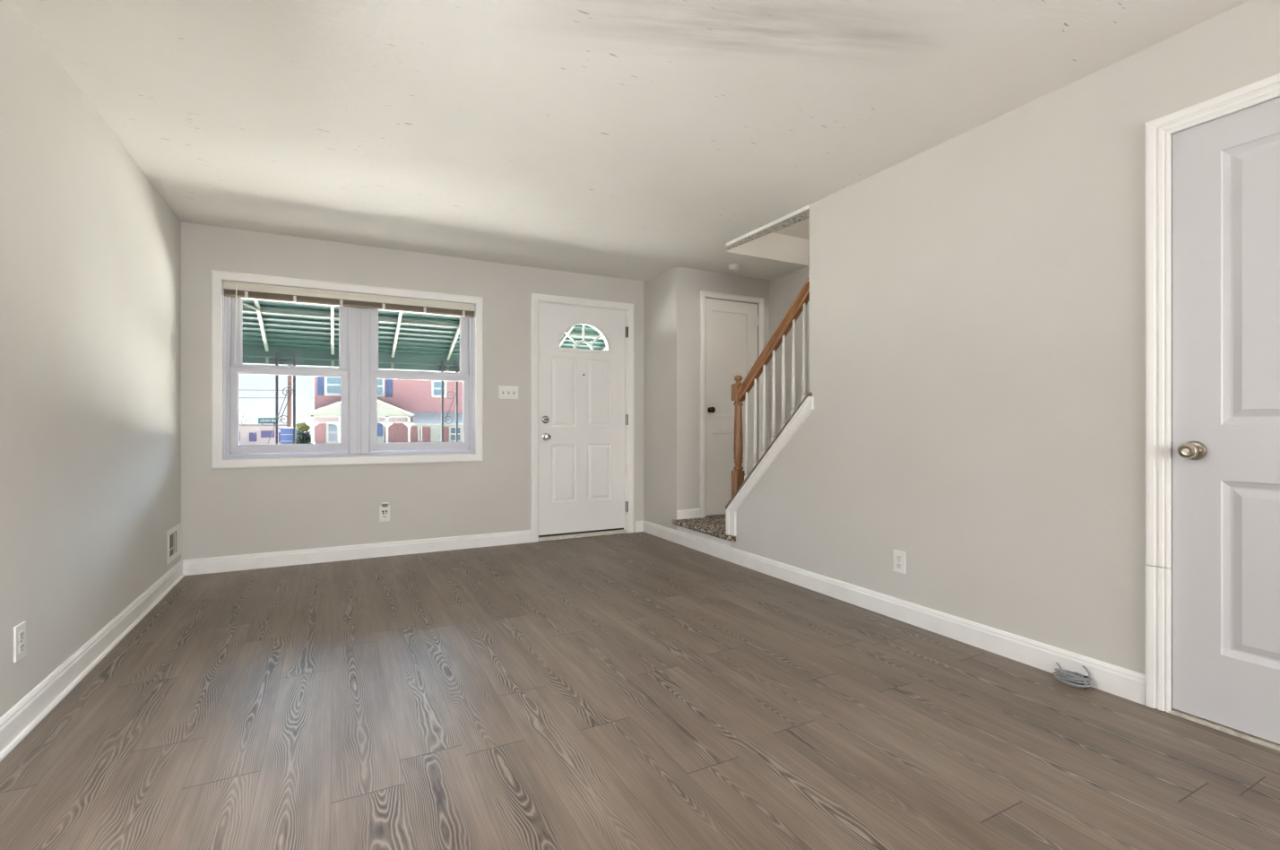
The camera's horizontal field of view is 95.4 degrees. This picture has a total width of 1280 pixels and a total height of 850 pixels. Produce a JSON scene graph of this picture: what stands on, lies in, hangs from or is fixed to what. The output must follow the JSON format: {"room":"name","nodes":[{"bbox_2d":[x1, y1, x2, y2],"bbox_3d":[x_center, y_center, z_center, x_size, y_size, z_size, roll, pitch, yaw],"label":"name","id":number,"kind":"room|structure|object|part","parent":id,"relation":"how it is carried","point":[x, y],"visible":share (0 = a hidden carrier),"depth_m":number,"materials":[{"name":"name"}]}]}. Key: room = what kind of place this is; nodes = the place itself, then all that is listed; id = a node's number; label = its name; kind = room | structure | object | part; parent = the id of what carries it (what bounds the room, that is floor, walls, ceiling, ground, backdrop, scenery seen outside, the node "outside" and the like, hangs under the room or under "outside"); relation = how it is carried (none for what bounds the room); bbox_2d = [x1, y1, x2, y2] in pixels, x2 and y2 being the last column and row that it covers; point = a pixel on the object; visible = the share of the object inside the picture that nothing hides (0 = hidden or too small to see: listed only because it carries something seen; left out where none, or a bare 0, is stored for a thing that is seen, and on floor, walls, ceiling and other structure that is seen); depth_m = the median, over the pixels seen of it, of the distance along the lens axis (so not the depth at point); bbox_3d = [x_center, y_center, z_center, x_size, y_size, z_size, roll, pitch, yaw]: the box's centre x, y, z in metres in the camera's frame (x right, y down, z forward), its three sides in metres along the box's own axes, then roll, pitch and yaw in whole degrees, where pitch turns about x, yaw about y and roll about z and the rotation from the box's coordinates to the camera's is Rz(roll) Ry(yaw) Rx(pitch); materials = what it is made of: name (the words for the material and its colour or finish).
{"room":"empty living room","nodes":[
{"label":"empty living room","id":0,"kind":"room"},
{"bbox_2d":[0,0,181,717],"bbox_3d":[-1.074,-0.175,-0.075,0.150,2.360,9.163,0,0,-28],"label":"wall","id":1,"kind":"structure","parent":0,"point":[90,249],"depth_m":2.26,"materials":[{"name":"beige paint"}]},
{"bbox_2d":[13,621,25,662],"bbox_3d":[-2.016,0.704,1.895,0.009,0.114,0.072,0,0,-28],"label":"wall outlet","id":2,"kind":"object","parent":1,"relation":"attached to","point":[19,630],"visible":1,"depth_m":1.88,"materials":[{"name":"white plastic"}]},
{"bbox_2d":[18,640,24,653],"bbox_3d":[-2.014,0.724,1.896,0.005,0.029,0.033,0,0,-28],"label":"receptacle","id":3,"kind":"object","parent":2,"relation":"attached to","point":[21,643],"depth_m":1.90,"materials":[{"name":"white plastic"}]},
{"bbox_2d":[18,629,24,640],"bbox_3d":[-2.014,0.684,1.896,0.005,0.029,0.033,0,0,-28],"label":"receptacle","id":4,"kind":"object","parent":2,"relation":"attached to","point":[21,631],"depth_m":1.90,"materials":[{"name":"white plastic"}]},
{"bbox_2d":[0,560,184,761],"bbox_3d":[-0.996,0.952,-0.034,0.026,0.106,8.863,0,0,-28],"label":"baseboard","id":5,"kind":"structure","parent":1,"relation":"attached to","point":[24,715],"depth_m":2.27,"materials":[{"name":"white paint"}]},
{"bbox_2d":[167,522,181,563],"bbox_3d":[-2.974,0.751,3.723,0.006,0.207,0.345,0,0,-28],"label":"air vent","id":6,"kind":"object","parent":1,"relation":"in","point":[174,534],"visible":1,"depth_m":3.71,"materials":[{"name":"white plastic"}]},
{"bbox_2d":[181,221,643,561],"bbox_3d":[-1.036,-0.175,5.032,4.655,2.360,0.150,0,0,-28],"label":"wall","id":7,"kind":"structure","parent":0,"point":[225,512],"depth_m":4.42,"materials":[{"name":"beige paint"}]},
{"bbox_2d":[210,269,483,468],"bbox_3d":[-2.137,-0.377,4.443,1.828,1.355,0.168,0,0,-28],"label":"window","id":8,"kind":"structure","parent":7,"relation":"in","point":[358,372],"depth_m":4.39,"materials":[{"name":"white paint"}]},
{"bbox_3d":[-2.540,-0.105,4.246,0.740,0.604,0.034,0,0,-28],"label":"sash","id":9,"kind":"part","parent":8,"relation":"part of","materials":[{"name":"white plastic"}]},
{"bbox_3d":[-2.556,-0.665,4.283,0.740,0.581,0.034,0,0,-28],"label":"sash","id":10,"kind":"part","parent":8,"relation":"part of","materials":[{"name":"white plastic"}]},
{"bbox_2d":[223,280,475,363],"bbox_3d":[-2.106,-0.706,4.384,1.688,0.563,0.056,0,0,-28],"label":"mini blind","id":11,"kind":"object","parent":8,"relation":"attached to","point":[236,289],"visible":1,"depth_m":4.31,"materials":[{"name":"white plastic"}]},
{"bbox_3d":[-2.108,-0.892,4.389,1.684,0.018,0.026,0,0,-28],"label":"rail","id":12,"kind":"part","parent":11,"relation":"part of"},
{"bbox_3d":[-1.770,-0.665,4.695,0.748,0.581,0.034,0,0,-28],"label":"sash","id":13,"kind":"part","parent":8,"relation":"part of","materials":[{"name":"white plastic"}]},
{"bbox_3d":[-1.749,-0.105,4.660,0.748,0.604,0.034,0,0,-28],"label":"sash","id":14,"kind":"part","parent":8,"relation":"part of","materials":[{"name":"white plastic"}]},
{"bbox_2d":[379,501,389,521],"bbox_3d":[-1.953,0.665,4.456,0.078,0.147,0.020,0,0,-28],"label":"wall jack","id":15,"kind":"object","parent":7,"relation":"attached to","point":[384,510],"visible":1,"depth_m":4.45,"materials":[{"name":"white plastic"}]},
{"bbox_2d":[182,519,643,575],"bbox_3d":[-1.510,0.952,4.691,3.470,0.106,0.014,0,0,-28],"label":"baseboard","id":16,"kind":"structure","parent":7,"relation":"attached to","point":[327,554],"depth_m":4.34,"materials":[{"name":"white paint"}]},
{"bbox_2d":[242,298,606,371],"bbox_3d":[-2.249,-0.898,5.265,5.500,0.665,1.354,0,0,-28],"label":"awning","id":17,"kind":"object","parent":7,"relation":"attached to","point":[406,341],"visible":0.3,"depth_m":5.43,"materials":[{"name":"green metal"}]},
{"bbox_3d":[-3.211,-1.020,4.369,0.020,0.199,0.758,0,0,19],"label":"brace rod","id":18,"kind":"part","parent":17,"relation":"part of","materials":[{"name":"beige metal"}]},
{"bbox_2d":[498,385,518,398],"bbox_3d":[-1.105,-0.275,4.901,0.167,0.111,0.017,0,0,-28],"label":"light switch","id":19,"kind":"object","parent":7,"relation":"attached to","point":[505,392],"visible":1,"depth_m":4.90,"materials":[{"name":"white plastic"}]},
{"bbox_2d":[530,293,633,542],"bbox_3d":[-0.522,-0.065,5.272,0.991,2.139,0.191,0,0,-28],"label":"door","id":20,"kind":"structure","parent":7,"relation":"in","point":[582,400],"depth_m":5.23,"materials":[{"name":"white paint"}]},
{"bbox_3d":[-0.808,0.103,5.052,0.068,0.068,0.066,0,0,-28],"label":"knob","id":21,"kind":"part","parent":20,"relation":"part of","materials":[{"name":"metal"}]},
{"bbox_2d":[12,0,1249,281],"bbox_3d":[0.988,-1.465,1.005,4.805,0.220,9.163,0,0,-28],"label":"ceiling","id":22,"kind":"structure","parent":0,"point":[635,140],"depth_m":2.41,"materials":[{"name":"paint"}]},
{"bbox_2d":[727,263,741,271],"bbox_3d":[0.806,-1.333,4.949,0.112,0.042,0.112,0,0,-28],"label":"smoke detector","id":23,"kind":"object","parent":22,"relation":"attached to","point":[733,267],"visible":1,"depth_m":4.91,"materials":[{"name":"white plastic"}]},
{"bbox_2d":[0,531,1279,849],"bbox_3d":[0.988,1.065,1.005,4.805,0.120,9.163,0,0,-28],"label":"floor","id":24,"kind":"structure","parent":0,"point":[640,690],"depth_m":1.92,"materials":[{"name":"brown wood"}]},
{"bbox_2d":[671,515,735,546],"bbox_3d":[1.476,-0.193,3.796,1.049,2.395,3.240,0,0,-28],"label":"staircase","id":25,"kind":"structure","parent":24,"relation":"on","point":[711,528],"depth_m":4.69,"materials":[{"name":"brown carpet"}]},
{"bbox_2d":[1053,662,1092,688],"bbox_3d":[1.675,0.969,2.261,0.084,0.075,0.143,0,0,-28],"label":"cable coil","id":26,"kind":"object","parent":24,"relation":"on","point":[1059,673],"visible":1,"depth_m":2.24,"materials":[{"name":"white plastic"}]},
{"bbox_2d":[643,266,769,529],"bbox_3d":[0.688,-0.175,5.511,1.157,2.360,0.600,0,0,-28],"label":"wall","id":27,"kind":"structure","parent":0,"point":[671,298],"depth_m":5.10,"materials":[{"name":"beige paint"}]},
{"bbox_2d":[676,508,700,518],"bbox_3d":[0.418,0.767,5.024,0.228,0.078,0.013,0,0,-28],"label":"baseboard","id":28,"kind":"structure","parent":27,"relation":"attached to","point":[685,514],"depth_m":5.02,"materials":[{"name":"white paint"}]},
{"bbox_2d":[700,290,763,517],"bbox_3d":[0.835,-0.182,5.244,0.700,1.984,0.096,0,0,-28],"label":"door","id":29,"kind":"structure","parent":27,"relation":"in","point":[728,328],"depth_m":5.22,"materials":[{"name":"white paint"}]},
{"bbox_3d":[0.629,-0.133,5.116,0.054,0.054,0.061,0,0,-28],"label":"knob","id":30,"kind":"part","parent":29,"relation":"part of","materials":[{"name":"brown metal"}]},
{"bbox_2d":[769,265,809,445],"bbox_3d":[3.040,-1.445,2.079,0.174,4.900,8.863,0,0,-28],"label":"wall","id":31,"kind":"structure","parent":0,"point":[783,289],"depth_m":5.22,"materials":[{"name":"beige paint"}]},
{"bbox_2d":[730,0,1279,674],"bbox_3d":[2.841,-1.495,1.397,1.157,5.000,7.840,0,0,-28],"label":"wall","id":32,"kind":"structure","parent":0,"point":[977,298],"depth_m":2.55,"materials":[{"name":"beige paint"}]},
{"bbox_2d":[724,204,809,250],"bbox_3d":[0.874,-1.343,4.042,0.132,0.023,0.970,0,0,-28],"label":"trim","id":33,"kind":"structure","parent":32,"relation":"attached to","point":[799,215],"depth_m":3.93,"materials":[{"name":"paint"}]},
{"bbox_2d":[725,392,813,536],"bbox_3d":[0.897,0.304,3.958,0.148,1.005,0.871,0,0,-28],"label":"trim","id":34,"kind":"structure","parent":32,"relation":"attached to","point":[806,406],"depth_m":3.90,"materials":[{"name":"white paint"}]},
{"bbox_2d":[731,276,809,497],"bbox_3d":[0.898,-0.177,3.980,0.076,1.554,0.818,0,0,-28],"label":"stair railing","id":35,"kind":"object","parent":34,"relation":"on","point":[739,391],"visible":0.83,"depth_m":4.02,"materials":[{"name":"brown wood"}]},
{"bbox_3d":[0.726,0.148,4.309,0.076,0.903,0.076,0,0,-28],"label":"newel post","id":36,"kind":"part","parent":35,"relation":"part of","materials":[{"name":"brown wood"}]},
{"bbox_3d":[0.915,-0.564,3.947,0.064,0.780,0.744,0,0,-28],"label":"handrail","id":37,"kind":"part","parent":35,"relation":"part of","materials":[{"name":"brown wood"}]},
{"bbox_2d":[642,519,1145,705],"bbox_3d":[2.086,0.952,1.579,0.014,0.106,8.863,0,0,-28],"label":"baseboard","id":38,"kind":"structure","parent":32,"relation":"attached to","point":[1123,682],"depth_m":2.79,"materials":[{"name":"white paint"}]},
{"bbox_2d":[893,549,905,573],"bbox_3d":[1.339,0.706,3.010,0.009,0.114,0.072,0,0,-28],"label":"wall outlet","id":39,"kind":"object","parent":32,"relation":"attached to","point":[899,557],"visible":1,"depth_m":3.00,"materials":[{"name":"white plastic"}]},
{"bbox_2d":[896,562,901,568],"bbox_3d":[1.338,0.726,3.009,0.005,0.029,0.033,0,0,-28],"label":"receptacle","id":40,"kind":"object","parent":39,"relation":"attached to","point":[898,564],"depth_m":3.01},
{"bbox_2d":[896,554,901,561],"bbox_3d":[1.338,0.686,3.009,0.005,0.029,0.033,0,0,-28],"label":"receptacle","id":41,"kind":"object","parent":39,"relation":"attached to","point":[898,557],"depth_m":3.01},
{"bbox_2d":[1145,72,1279,751],"bbox_3d":[2.056,-0.038,1.707,0.164,2.087,0.901,0,0,-28],"label":"door","id":42,"kind":"structure","parent":32,"relation":"in","point":[1213,164],"depth_m":1.94,"materials":[{"name":"white paint"}]},
{"bbox_3d":[1.883,0.087,1.981,0.012,0.066,0.066,0,0,-28],"label":"knob","id":43,"kind":"part","parent":42,"relation":"part of","materials":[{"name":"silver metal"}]},
{"label":"outside","id":44,"kind":"structure","parent":0,"visible":0},
{"bbox_3d":[-17.609,2.380,44.408,70.000,0.150,84.980,0,0,-28],"label":"ground","id":45,"kind":"structure","parent":44,"visible":0},
{"bbox_2d":[239,409,251,427],"bbox_3d":[-28.468,0.569,41.526,1.115,3.480,1.868,0,0,25],"label":"bare tree","id":46,"kind":"object","parent":45,"relation":"on","point":[241,424],"visible":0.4,"depth_m":41.87,"materials":[{"name":"grey plant"}]},
{"bbox_2d":[239,423,292,444],"bbox_3d":[-32.729,1.125,48.276,6.400,2.360,6.700,0,0,-28],"label":"building","id":47,"kind":"structure","parent":45,"relation":"on","point":[249,434],"depth_m":46.18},
{"bbox_2d":[258,416,275,423],"bbox_3d":[-29.927,-0.330,46.913,1.400,0.570,0.115,0,0,-28],"label":"roof sign","id":48,"kind":"object","parent":47,"relation":"on","point":[261,419],"visible":0.77,"depth_m":46.82,"materials":[{"name":"teal metal"}]},
{"bbox_2d":[268,364,292,443],"bbox_3d":[-27.952,-2.939,45.470,1.181,10.514,3.170,0,0,33],"label":"utility pole","id":49,"kind":"object","parent":45,"relation":"on","point":[289,377],"visible":0.31,"depth_m":45.88,"materials":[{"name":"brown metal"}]},
{"bbox_2d":[239,397,286,397],"bbox_3d":[-33.784,-2.256,42.810,13.463,0.431,0.051,0,0,-28],"label":"overhead wire","id":50,"kind":"object","parent":49,"relation":"attached to","point":[239,397],"visible":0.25,"depth_m":45.11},
{"bbox_2d":[250,389,286,390],"bbox_3d":[-33.775,-2.856,42.815,13.483,0.431,0.051,0,0,-28],"label":"overhead wire","id":51,"kind":"object","parent":49,"relation":"attached to","point":[251,390],"visible":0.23,"depth_m":45.30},
{"bbox_2d":[278,427,301,443],"bbox_3d":[-24.415,1.235,40.806,1.300,2.140,3.250,0,0,-28],"label":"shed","id":52,"kind":"object","parent":45,"relation":"on","point":[286,433],"visible":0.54,"depth_m":39.43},
{"bbox_2d":[292,422,311,443],"bbox_3d":[-22.031,1.045,38.107,1.213,2.523,1.151,0,0,-28],"label":"bush","id":53,"kind":"object","parent":45,"relation":"on","point":[303,437],"visible":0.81,"depth_m":37.94,"materials":[{"name":"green plant"}]},
{"bbox_2d":[304,365,462,443],"bbox_3d":[-11.038,-1.945,45.569,25.880,8.500,11.620,0,0,-28],"label":"rowhouse","id":54,"kind":"structure","parent":45,"relation":"on","point":[408,410],"depth_m":38.80,"materials":[{"name":"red brick"}]},
{"bbox_2d":[317,376,323,395],"bbox_3d":[-20.189,-2.560,36.799,0.370,1.410,0.070,0,0,-28],"label":"shutter","id":55,"kind":"object","parent":54,"relation":"hanging from","point":[320,379],"depth_m":36.77,"materials":[{"name":"blue wood"}]},
{"bbox_3d":[-19.578,0.470,37.130,0.500,1.110,0.020,0,0,-28],"label":"pane","id":56,"kind":"part","parent":54,"relation":"part of","materials":[{"name":"blue glass"}]},
{"bbox_3d":[-19.498,-2.560,37.172,0.860,1.110,0.020,0,0,-28],"label":"pane","id":57,"kind":"part","parent":54,"relation":"part of","materials":[{"name":"blue glass"}]},
{"bbox_3d":[-17.447,-2.555,38.245,0.990,1.120,0.020,0,0,-28],"label":"pane","id":58,"kind":"part","parent":54,"relation":"part of","materials":[{"name":"blue glass"}]},
{"bbox_3d":[-17.262,0.305,38.291,0.660,0.880,0.040,0,0,-28],"label":"door glass","id":59,"kind":"part","parent":54,"relation":"part of","materials":[{"name":"blue glass"}]},
{"bbox_3d":[-17.281,0.945,38.327,0.820,2.320,0.060,0,0,-28],"label":"door","id":60,"kind":"part","parent":54,"relation":"part of","materials":[{"name":"white wood"}]},
{"bbox_2d":[385,379,392,397],"bbox_3d":[-16.641,-2.555,38.657,0.420,1.420,0.070,0,0,-28],"label":"shutter","id":61,"kind":"object","parent":54,"relation":"hanging from","point":[388,382],"depth_m":38.62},
{"bbox_3d":[-14.463,1.145,38.098,0.080,2.320,0.080,0,0,-28],"label":"post","id":62,"kind":"part","parent":54,"relation":"part of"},
{"bbox_3d":[-14.321,1.145,38.172,0.080,2.320,0.080,0,0,-28],"label":"post","id":63,"kind":"part","parent":54,"relation":"part of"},
{"bbox_3d":[-13.968,1.065,40.062,0.820,2.080,0.060,0,0,-28],"label":"door","id":64,"kind":"part","parent":54,"relation":"part of","materials":[{"name":"white wood"}]},
{"bbox_3d":[-13.846,-2.505,40.131,0.740,0.920,0.020,0,0,-28],"label":"pane","id":65,"kind":"part","parent":54,"relation":"part of","materials":[{"name":"blue glass"}]},
{"bbox_3d":[-12.871,0.630,40.642,0.640,0.890,0.020,0,0,-28],"label":"pane","id":66,"kind":"part","parent":54,"relation":"part of","materials":[{"name":"blue glass"}]},
{"bbox_3d":[-2.031,1.780,5.495,8.500,1.050,1.580,0,0,-28],"label":"ground porch","id":67,"kind":"structure","parent":45,"relation":"on","visible":0},
{"bbox_2d":[275,352,295,443],"bbox_3d":[-3.305,0.290,5.435,0.161,1.930,0.022,0,0,-28],"label":"post","id":68,"kind":"object","parent":67,"relation":"on","point":[277,360],"visible":0.29,"depth_m":5.42,"materials":[{"name":"black metal"}]},
{"bbox_2d":[441,360,458,441],"bbox_3d":[-2.000,0.290,6.118,0.167,1.930,0.022,0,0,-28],"label":"post","id":69,"kind":"object","parent":67,"relation":"on","point":[442,361],"visible":0.36,"depth_m":6.12,"materials":[{"name":"black metal"}]}
]}

